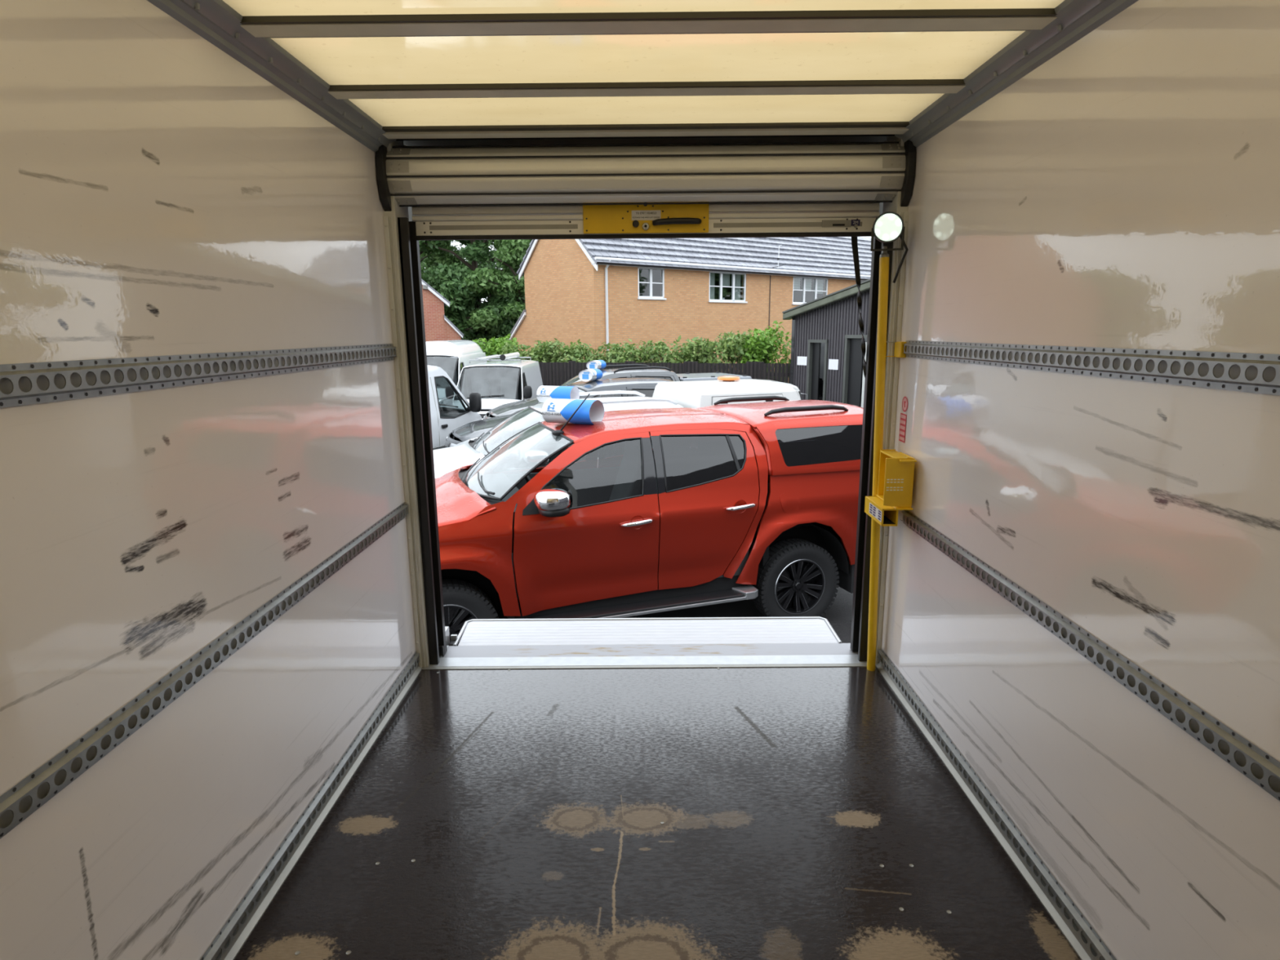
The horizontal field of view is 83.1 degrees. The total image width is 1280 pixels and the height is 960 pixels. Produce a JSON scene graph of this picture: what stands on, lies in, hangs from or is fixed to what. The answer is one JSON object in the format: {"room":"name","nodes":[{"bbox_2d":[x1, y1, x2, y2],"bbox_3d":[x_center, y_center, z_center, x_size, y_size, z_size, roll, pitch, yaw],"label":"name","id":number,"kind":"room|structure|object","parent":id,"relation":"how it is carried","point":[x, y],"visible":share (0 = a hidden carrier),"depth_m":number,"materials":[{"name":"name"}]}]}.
{"room":"truck cargo interior","nodes":[
{"label":"truck cargo interior","id":0,"kind":"room"},
{"bbox_2d":[0,0,416,959],"bbox_3d":[-0.992,0.177,0.894,0.035,2.280,4.135,0,12,0],"label":"wall","id":1,"kind":"structure","parent":0,"point":[160,195],"depth_m":1.51,"materials":[{"name":"white plastic"}]},
{"bbox_2d":[0,343,396,408],"bbox_3d":[-0.968,-0.092,0.854,0.014,0.065,4.096,0,12,0],"label":"rail","id":2,"kind":"object","parent":1,"relation":"attached to","point":[32,383],"visible":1,"depth_m":1.44,"materials":[{"name":"metal"}]},
{"bbox_2d":[0,502,408,839],"bbox_3d":[-0.963,0.534,0.984,0.014,0.063,4.096,0,12,0],"label":"rail","id":3,"kind":"object","parent":1,"relation":"attached to","point":[28,795],"visible":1,"depth_m":1.44,"materials":[{"name":"metal"}]},
{"bbox_2d":[146,0,396,152],"bbox_3d":[-0.948,-0.863,0.696,0.070,0.122,4.100,0,12,0],"label":"ceiling rail","id":4,"kind":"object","parent":1,"relation":"attached to","point":[215,21],"depth_m":1.86,"materials":[{"name":"grey metal"}]},
{"bbox_2d":[200,651,422,959],"bbox_3d":[-0.956,1.190,1.120,0.020,0.085,4.096,0,12,0],"label":"rail","id":5,"kind":"object","parent":1,"relation":"attached to","point":[232,937],"visible":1,"depth_m":2.05,"materials":[{"name":"metal"}]},
{"bbox_2d":[382,140,429,667],"bbox_3d":[-0.973,-0.254,2.995,0.088,2.250,0.186,0,12,0],"label":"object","id":6,"kind":"structure","parent":1,"relation":"attached to","point":[390,224],"depth_m":2.91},
{"bbox_2d":[375,144,446,664],"bbox_3d":[-0.930,-0.258,2.967,0.079,2.170,0.222,0,12,0],"label":"door track","id":7,"kind":"object","parent":1,"relation":"attached to","point":[410,256],"visible":0.71,"depth_m":2.98,"materials":[{"name":"black metal"}]},
{"bbox_2d":[403,136,887,221],"bbox_3d":[0.021,-1.230,2.860,2.090,0.380,0.290,0,12,0],"label":"trim","id":8,"kind":"structure","parent":1,"relation":"attached to","point":[815,139],"depth_m":2.94,"materials":[{"name":"metal"}]},
{"bbox_2d":[385,140,906,240],"bbox_3d":[0.021,-1.126,2.811,1.944,0.341,0.226,0,12,0],"label":"roller shutter","id":9,"kind":"object","parent":1,"relation":"attached to","point":[811,188],"visible":1,"depth_m":2.73,"materials":[{"name":"beige metal"}]},
{"bbox_2d":[851,224,866,377],"bbox_3d":[0.914,-0.299,3.057,0.144,1.482,0.054,-6,13,-24],"label":"strap","id":10,"kind":"object","parent":9,"relation":"hanging from","point":[854,239],"visible":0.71,"depth_m":2.96,"materials":[{"name":"black fabric"}]},
{"bbox_2d":[222,0,1064,126],"bbox_3d":[0.017,-0.872,0.692,1.930,0.001,4.100,0,12,0],"label":"ceiling","id":11,"kind":"structure","parent":0,"point":[874,55],"depth_m":1.95,"materials":[{"name":"white plastic"}]},
{"bbox_2d":[382,121,909,140],"bbox_3d":[0.019,-1.296,2.630,1.940,0.076,0.170,0,12,0],"label":"bar","id":12,"kind":"object","parent":11,"relation":"attached to","point":[852,128],"visible":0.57,"depth_m":2.59,"materials":[{"name":"metal"}]},
{"bbox_2d":[327,79,965,98],"bbox_3d":[0.019,-1.172,2.174,1.900,0.015,0.108,0,12,0],"label":"bar","id":13,"kind":"object","parent":11,"relation":"attached to","point":[907,86],"visible":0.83,"depth_m":2.14,"materials":[{"name":"metal"}]},
{"bbox_2d":[240,8,1057,38],"bbox_3d":[0.018,-1.075,1.708,1.900,0.015,0.108,0,12,0],"label":"bar","id":14,"kind":"object","parent":11,"relation":"attached to","point":[1015,19],"visible":0.86,"depth_m":1.68,"materials":[{"name":"metal"}]},
{"bbox_2d":[234,666,1080,959],"bbox_3d":[0.034,1.240,1.131,2.000,0.036,4.100,0,12,0],"label":"floor","id":15,"kind":"structure","parent":0,"point":[781,813],"depth_m":2.08,"materials":[{"name":"wood"}]},
{"bbox_2d":[864,246,916,671],"bbox_3d":[0.962,-0.014,2.796,0.109,1.730,0.272,0,12,0],"label":"pole","id":16,"kind":"object","parent":15,"relation":"on","point":[893,471],"visible":0.98,"depth_m":2.81,"materials":[{"name":"yellow metal"}]},
{"bbox_2d":[864,495,898,526],"bbox_3d":[0.939,0.119,2.819,0.061,0.068,0.215,0,12,0],"label":"socket","id":17,"kind":"object","parent":16,"relation":"attached to","point":[886,515],"depth_m":2.78,"materials":[{"name":"yellow paint"}]},
{"bbox_2d":[870,211,908,283],"bbox_3d":[0.940,-0.873,2.719,0.139,0.253,0.089,3,12,15],"label":"work lamp","id":18,"kind":"object","parent":16,"relation":"attached to","point":[888,227],"visible":1,"depth_m":2.68,"materials":[{"name":"white plastic"}]},
{"bbox_3d":[0.038,0.821,3.224,2.090,0.055,0.170,0,12,0],"label":"trim","id":19,"kind":"structure","parent":15,"relation":"attached to","visible":0},
{"bbox_2d":[421,654,866,670],"bbox_3d":[0.037,0.800,3.167,1.980,0.008,0.110,0,12,0],"label":"plate","id":20,"kind":"object","parent":19,"relation":"on","point":[807,660],"visible":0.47,"depth_m":3.16,"materials":[{"name":"metal"}]},
{"bbox_2d":[438,616,857,657],"bbox_3d":[0.050,0.999,3.533,1.930,0.690,0.513,0,12,0],"label":"lift","id":21,"kind":"object","parent":19,"relation":"attached to","point":[805,635],"visible":0.66,"depth_m":3.42,"materials":[{"name":"metal"}]},
{"bbox_2d":[880,0,1279,959],"bbox_3d":[1.043,0.162,0.887,0.035,2.280,4.135,0,12,0],"label":"wall","id":22,"kind":"structure","parent":0,"point":[1122,192],"depth_m":1.56,"materials":[{"name":"white plastic"}]},
{"bbox_2d":[850,140,915,661],"bbox_3d":[0.987,-0.273,2.961,0.079,2.170,0.222,0,12,0],"label":"door track","id":23,"kind":"object","parent":22,"relation":"attached to","point":[860,620],"visible":0.41,"depth_m":3.04,"materials":[{"name":"black metal"}]},
{"bbox_2d":[875,136,908,664],"bbox_3d":[1.029,-0.269,2.988,0.088,2.250,0.186,0,12,0],"label":"trim","id":24,"kind":"structure","parent":22,"relation":"attached to","point":[896,293],"depth_m":2.87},
{"bbox_2d":[898,413,906,442],"bbox_3d":[1.026,-0.204,2.823,0.001,0.110,0.064,0,12,0],"label":"sticker","id":25,"kind":"object","parent":22,"relation":"attached to","point":[903,416],"visible":1,"depth_m":2.82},
{"bbox_2d":[902,396,907,412],"bbox_3d":[1.025,-0.294,2.797,0.004,0.060,0.060,0,12,0],"label":"warning sticker","id":26,"kind":"object","parent":22,"relation":"attached to","point":[904,402],"visible":1,"depth_m":2.80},
{"bbox_2d":[875,648,1116,959],"bbox_3d":[1.024,1.175,1.114,0.020,0.085,4.096,0,12,0],"label":"rail","id":27,"kind":"object","parent":22,"relation":"attached to","point":[1081,935],"visible":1,"depth_m":2.02,"materials":[{"name":"metal"}]},
{"bbox_2d":[894,0,1138,147],"bbox_3d":[0.982,-0.878,0.690,0.070,0.122,4.100,0,12,0],"label":"ceiling rail","id":28,"kind":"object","parent":22,"relation":"attached to","point":[1076,19],"depth_m":1.89,"materials":[{"name":"grey metal"}]},
{"bbox_2d":[900,510,1279,801],"bbox_3d":[1.019,0.538,0.897,0.014,0.062,3.930,0,12,0],"label":"rail","id":29,"kind":"object","parent":22,"relation":"attached to","point":[1261,768],"visible":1,"depth_m":1.51,"materials":[{"name":"metal"}]},
{"bbox_2d":[902,340,1279,395],"bbox_3d":[1.014,-0.098,0.816,0.014,0.064,4.030,0,12,0],"label":"rail","id":30,"kind":"object","parent":22,"relation":"attached to","point":[1260,373],"visible":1,"depth_m":1.50,"materials":[{"name":"metal"}]},
{"bbox_2d":[885,341,906,357],"bbox_3d":[0.984,-0.510,2.816,0.085,0.062,0.075,0,12,0],"label":"clip","id":31,"kind":"object","parent":30,"relation":"attached to","point":[899,345],"visible":0.91,"depth_m":2.80,"materials":[{"name":"yellow paint"}]},
{"label":"outside","id":32,"kind":"structure","parent":0,"visible":0},
{"bbox_2d":[622,586,853,643],"bbox_3d":[0.085,-3.026,27.872,120.000,0.200,130.000,0,12,0],"label":"ground","id":33,"kind":"structure","parent":32,"point":[839,615],"depth_m":6.77,"materials":[{"name":"grey asphalt"}]},
{"bbox_2d":[419,245,456,282],"bbox_3d":[-15.511,-14.126,47.503,9.699,13.830,9.209,1,12,8],"label":"tree","id":34,"kind":"object","parent":33,"relation":"on","point":[424,258],"visible":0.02,"depth_m":45.70,"materials":[{"name":"green plant"}]},
{"bbox_2d":[419,240,473,337],"bbox_3d":[-12.459,-11.852,39.534,7.976,12.567,7.128,0,12,0],"label":"tree","id":35,"kind":"object","parent":33,"relation":"on","point":[443,257],"visible":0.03,"depth_m":40.35,"materials":[{"name":"green plant"}]},
{"bbox_2d":[422,262,479,340],"bbox_3d":[-10.559,-8.657,39.892,5.937,6.205,5.490,0,12,0],"label":"tree","id":36,"kind":"object","parent":33,"relation":"on","point":[441,274],"visible":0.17,"depth_m":38.14,"materials":[{"name":"green plant"}]},
{"bbox_2d":[426,363,481,449],"bbox_3d":[-4.345,-0.785,11.540,2.337,2.122,4.996,4,12,20],"label":"van","id":37,"kind":"object","parent":33,"relation":"on","point":[444,420],"visible":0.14,"depth_m":11.99,"materials":[{"name":"white paint"}]},
{"bbox_2d":[466,392,481,412],"bbox_3d":[-2.873,-1.344,12.485,0.280,0.346,0.120,4,12,20],"label":"mirror","id":38,"kind":"object","parent":37,"relation":"attached to","point":[474,405],"depth_m":12.43,"materials":[{"name":"black plastic"}]},
{"bbox_2d":[421,279,491,352],"bbox_3d":[-11.849,-7.516,30.437,9.600,7.747,10.300,-5,12,-19],"label":"brick house","id":39,"kind":"structure","parent":33,"relation":"on","point":[437,326],"depth_m":32.97,"materials":[{"name":"red brick"}]},
{"bbox_2d":[426,339,488,407],"bbox_3d":[-5.557,-2.672,20.112,2.243,2.354,4.796,0,12,0],"label":"van","id":40,"kind":"object","parent":33,"relation":"on","point":[451,356],"visible":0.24,"depth_m":19.50,"materials":[{"name":"white paint"}]},
{"bbox_2d":[418,240,524,327],"bbox_3d":[-8.952,-12.078,39.567,7.394,12.937,6.491,4,13,20],"label":"tree","id":41,"kind":"object","parent":33,"relation":"on","point":[477,251],"visible":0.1,"depth_m":38.45,"materials":[{"name":"green plant"}]},
{"bbox_2d":[450,240,503,314],"bbox_3d":[-9.434,-14.211,47.205,8.966,14.020,8.526,-4,12,-16],"label":"tree","id":42,"kind":"object","parent":33,"relation":"on","point":[491,263],"visible":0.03,"depth_m":46.97,"materials":[{"name":"green plant"}]},
{"bbox_2d":[468,293,519,342],"bbox_3d":[-7.356,-8.466,40.167,4.953,5.775,4.969,10,16,42],"label":"tree","id":43,"kind":"object","parent":33,"relation":"on","point":[504,328],"visible":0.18,"depth_m":38.38,"materials":[{"name":"green plant"}]},
{"bbox_2d":[445,351,542,419],"bbox_3d":[-3.519,-2.124,18.109,2.010,2.060,4.296,0,12,0],"label":"van","id":44,"kind":"object","parent":33,"relation":"on","point":[505,380],"visible":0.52,"depth_m":17.56,"materials":[{"name":"white paint"}]},
{"bbox_2d":[445,386,456,399],"bbox_3d":[-4.407,-2.033,16.827,0.241,0.298,0.103,0,12,0],"label":"mirror","id":45,"kind":"object","parent":44,"relation":"attached to","point":[450,394],"depth_m":16.79,"materials":[{"name":"black plastic"}]},
{"bbox_2d":[521,385,532,398],"bbox_3d":[-2.638,-2.047,16.821,0.241,0.298,0.103,0,12,0],"label":"mirror","id":46,"kind":"object","parent":44,"relation":"attached to","point":[527,393],"depth_m":16.78,"materials":[{"name":"black plastic"}]},
{"bbox_2d":[472,333,519,361],"bbox_3d":[-4.843,-3.555,23.922,1.965,2.537,1.562,0,12,0],"label":"bush","id":47,"kind":"object","parent":33,"relation":"on","point":[494,347],"visible":0.24,"depth_m":23.38,"materials":[{"name":"green plant"}]},
{"bbox_2d":[463,239,532,333],"bbox_3d":[-6.508,-11.382,38.662,5.668,11.903,5.121,0,12,4],"label":"tree","id":48,"kind":"object","parent":33,"relation":"on","point":[511,254],"visible":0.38,"depth_m":37.43,"materials":[{"name":"green plant"}]},
{"bbox_2d":[497,337,568,380],"bbox_3d":[-3.377,-3.413,23.544,2.298,2.394,1.548,0,12,0],"label":"bush","id":49,"kind":"object","parent":33,"relation":"on","point":[545,351],"visible":0.37,"depth_m":23.20,"materials":[{"name":"green plant"}]},
{"bbox_2d":[444,377,673,447],"bbox_3d":[-0.435,-0.737,11.882,5.385,1.833,2.330,-5,12,-19],"label":"pickup truck","id":50,"kind":"object","parent":33,"relation":"on","point":[646,386],"visible":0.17,"depth_m":11.13,"materials":[{"name":"grey paint"}]},
{"bbox_2d":[444,438,450,447],"bbox_3d":[-2.883,-0.463,11.051,0.188,0.289,0.636,-5,12,-19],"label":"grille","id":51,"kind":"object","parent":50,"relation":"attached to","point":[447,443],"depth_m":10.86,"materials":[{"name":"silver metal"}]},
{"bbox_2d":[578,368,602,382],"bbox_3d":[-0.788,-1.680,11.559,0.245,0.184,0.408,4,12,20],"label":"roof sign","id":52,"kind":"object","parent":50,"relation":"on","point":[589,375],"visible":1,"depth_m":11.41,"materials":[{"name":"blue plastic"}]},
{"bbox_2d":[582,372,589,378],"bbox_3d":[-0.854,-1.646,11.391,0.125,0.109,0.002,4,12,20],"label":"print","id":53,"kind":"object","parent":52,"relation":"attached to","point":[585,375],"depth_m":11.39},
{"bbox_2d":[551,338,603,382],"bbox_3d":[-1.898,-3.311,23.058,2.027,2.364,1.606,0,12,0],"label":"bush","id":54,"kind":"object","parent":33,"relation":"on","point":[574,354],"visible":0.34,"depth_m":22.95,"materials":[{"name":"green plant"}]},
{"bbox_2d":[432,375,801,478],"bbox_3d":[-0.574,-0.175,8.710,5.385,2.024,2.330,-5,12,-19],"label":"parked cars","id":55,"kind":"object","parent":33,"relation":"on","point":[695,393],"visible":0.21,"depth_m":8.44,"materials":[{"name":"white paint"}]},
{"bbox_2d":[523,449,549,464],"bbox_3d":[-1.060,-0.235,7.396,0.260,0.143,0.250,-5,12,-19],"label":"mirror","id":56,"kind":"object","parent":55,"relation":"attached to","point":[531,456],"depth_m":7.30,"materials":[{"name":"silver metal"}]},
{"bbox_2d":[536,386,579,402],"bbox_3d":[-0.946,-0.988,8.344,0.429,0.194,0.258,4,12,20],"label":"roof sign","id":57,"kind":"object","parent":55,"relation":"on","point":[544,393],"visible":0.85,"depth_m":8.27,"materials":[{"name":"white plastic"}]},
{"bbox_2d":[483,364,751,419],"bbox_3d":[-0.399,-1.305,14.393,5.385,1.924,2.330,-5,12,-19],"label":"pickup truck","id":58,"kind":"object","parent":33,"relation":"on","point":[644,371],"visible":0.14,"depth_m":13.85,"materials":[{"name":"grey paint"}]},
{"bbox_2d":[586,360,606,369],"bbox_3d":[-0.846,-2.232,14.039,0.245,0.184,0.408,4,12,20],"label":"roof sign","id":59,"kind":"object","parent":58,"relation":"on","point":[597,364],"visible":0.95,"depth_m":13.89,"materials":[{"name":"plastic"}]},
{"bbox_2d":[589,362,595,368],"bbox_3d":[-0.912,-2.198,13.871,0.125,0.109,0.002,4,12,20],"label":"print","id":60,"kind":"object","parent":59,"relation":"attached to","point":[592,365],"depth_m":13.87},
{"bbox_2d":[595,338,652,367],"bbox_3d":[-0.400,-3.236,22.655,2.046,2.357,1.555,0,12,0],"label":"bush","id":61,"kind":"object","parent":33,"relation":"on","point":[616,353],"visible":0.39,"depth_m":22.39,"materials":[{"name":"green plant"}]},
{"bbox_2d":[435,393,863,644],"bbox_3d":[-0.149,0.224,6.563,5.385,2.108,2.330,-5,12,-19],"label":"pickup truck","id":62,"kind":"object","parent":33,"relation":"on","point":[678,508],"visible":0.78,"depth_m":5.93,"materials":[{"name":"red paint"}]},
{"bbox_2d":[533,488,571,511],"bbox_3d":[-0.635,0.144,5.244,0.260,0.150,0.250,-5,12,-19],"label":"mirror","id":63,"kind":"object","parent":62,"relation":"attached to","point":[552,499],"depth_m":5.15,"materials":[{"name":"silver metal"}]},
{"bbox_2d":[568,488,572,507],"bbox_3d":[-0.511,0.134,5.287,0.001,0.136,0.136,-5,12,-19],"label":"mirror glass","id":64,"kind":"object","parent":62,"relation":"attached to","point":[569,491],"depth_m":5.27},
{"bbox_2d":[541,398,604,424],"bbox_3d":[-0.560,-0.572,6.034,0.450,0.203,0.271,5,13,24],"label":"roof sign","id":65,"kind":"object","parent":62,"relation":"on","point":[553,410],"visible":0.98,"depth_m":5.96,"materials":[{"name":"plastic"}]},
{"bbox_2d":[538,360,790,392],"bbox_3d":[-1.533,-2.756,21.963,12.300,1.700,0.123,3,12,17],"label":"fence","id":66,"kind":"object","parent":33,"relation":"on","point":[555,375],"visible":0.18,"depth_m":20.86,"materials":[{"name":"black wood"}]},
{"bbox_2d":[640,335,714,372],"bbox_3d":[1.142,-3.198,22.159,2.273,2.457,1.618,0,12,0],"label":"bush","id":67,"kind":"object","parent":33,"relation":"on","point":[685,355],"visible":0.42,"depth_m":21.81,"materials":[{"name":"green plant"}]},
{"bbox_2d":[506,236,871,377],"bbox_3d":[6.514,-8.785,36.456,26.140,7.484,6.857,-10,15,-38],"label":"brick house","id":68,"kind":"structure","parent":33,"relation":"on","point":[595,292],"depth_m":29.08,"materials":[{"name":"orange brick"}]},
{"bbox_2d":[710,272,715,299],"bbox_3d":[2.951,-8.045,29.999,0.450,1.090,0.050,-10,15,-38],"label":"curtain","id":69,"kind":"object","parent":68,"relation":"hanging from","point":[712,274],"depth_m":30.03,"materials":[{"name":"white fabric"}]},
{"bbox_2d":[718,288,727,299],"bbox_3d":[3.508,-7.820,30.433,0.493,0.543,0.297,-10,15,-38],"label":"pot plant","id":70,"kind":"object","parent":68,"relation":"on","point":[724,293],"visible":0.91,"depth_m":30.39,"materials":[{"name":"green plant"}]},
{"bbox_2d":[722,273,729,286],"bbox_3d":[3.571,-8.426,30.433,0.650,0.530,0.050,-10,15,-38],"label":"curtain","id":71,"kind":"object","parent":68,"relation":"hanging from","point":[726,277],"depth_m":30.48,"materials":[{"name":"white fabric"}]},
{"bbox_2d":[734,274,740,300],"bbox_3d":[4.138,-8.249,30.935,0.520,1.090,0.050,-10,15,-38],"label":"curtain","id":72,"kind":"object","parent":68,"relation":"hanging from","point":[737,277],"depth_m":30.96,"materials":[{"name":"white fabric"}]},
{"bbox_2d":[772,244,783,268],"bbox_3d":[6.025,-9.730,31.445,0.705,1.012,0.060,-10,15,-38],"label":"tv aerial","id":73,"kind":"object","parent":68,"relation":"attached to","point":[778,258],"visible":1,"depth_m":31.45,"materials":[{"name":"white metal"}]},
{"bbox_2d":[793,277,800,289],"bbox_3d":[7.163,-9.030,33.243,0.650,0.550,0.024,-10,15,-38],"label":"blind","id":74,"kind":"object","parent":68,"relation":"hanging from","point":[797,280],"depth_m":33.29,"materials":[{"name":"white fabric"}]},
{"bbox_2d":[804,278,811,291],"bbox_3d":[7.817,-9.122,33.762,0.630,0.590,0.024,-10,15,-38],"label":"blind","id":75,"kind":"object","parent":68,"relation":"hanging from","point":[808,281],"depth_m":33.82,"materials":[{"name":"white fabric"}]},
{"bbox_2d":[813,279,823,293],"bbox_3d":[8.498,-9.200,34.307,0.680,0.670,0.024,-10,15,-38],"label":"blind","id":76,"kind":"object","parent":68,"relation":"hanging from","point":[820,282],"depth_m":34.37,"materials":[{"name":"white fabric"}]},
{"bbox_2d":[688,328,758,372],"bbox_3d":[2.532,-3.214,21.737,2.130,2.636,1.577,0,12,0],"label":"bush","id":77,"kind":"object","parent":33,"relation":"on","point":[731,347],"visible":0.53,"depth_m":21.34,"materials":[{"name":"green plant"}]},
{"bbox_2d":[740,320,791,381],"bbox_3d":[3.803,-3.258,21.361,1.857,2.854,1.538,0,12,0],"label":"bush","id":78,"kind":"object","parent":33,"relation":"on","point":[763,347],"visible":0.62,"depth_m":20.90,"materials":[{"name":"green plant"}]},
{"bbox_2d":[782,279,870,408],"bbox_3d":[7.915,-3.480,17.841,5.300,4.636,7.176,-7,13,-29],"label":"building","id":79,"kind":"structure","parent":33,"relation":"on","point":[826,327],"depth_m":18.37,"materials":[{"name":"metal"}]},
{"bbox_2d":[796,356,807,365],"bbox_3d":[4.343,-3.195,19.364,0.004,0.230,0.370,-7,13,-29],"label":"paper notice","id":80,"kind":"object","parent":79,"relation":"attached to","point":[801,360],"visible":1,"depth_m":19.35,"materials":[{"name":"white paper"}]},
{"bbox_2d":[828,359,838,369],"bbox_3d":[4.925,-2.942,18.392,0.004,0.260,0.330,-7,13,-29],"label":"paper notice","id":81,"kind":"object","parent":79,"relation":"attached to","point":[833,363],"visible":1,"depth_m":18.39,"materials":[{"name":"white paper"}]},
{"bbox_2d":[861,342,866,408],"bbox_3d":[5.535,-2.224,17.701,0.030,2.274,0.220,-7,13,-29],"label":"strap","id":82,"kind":"object","parent":79,"relation":"hanging from","point":[863,378],"depth_m":17.73,"materials":[{"name":"fabric"}]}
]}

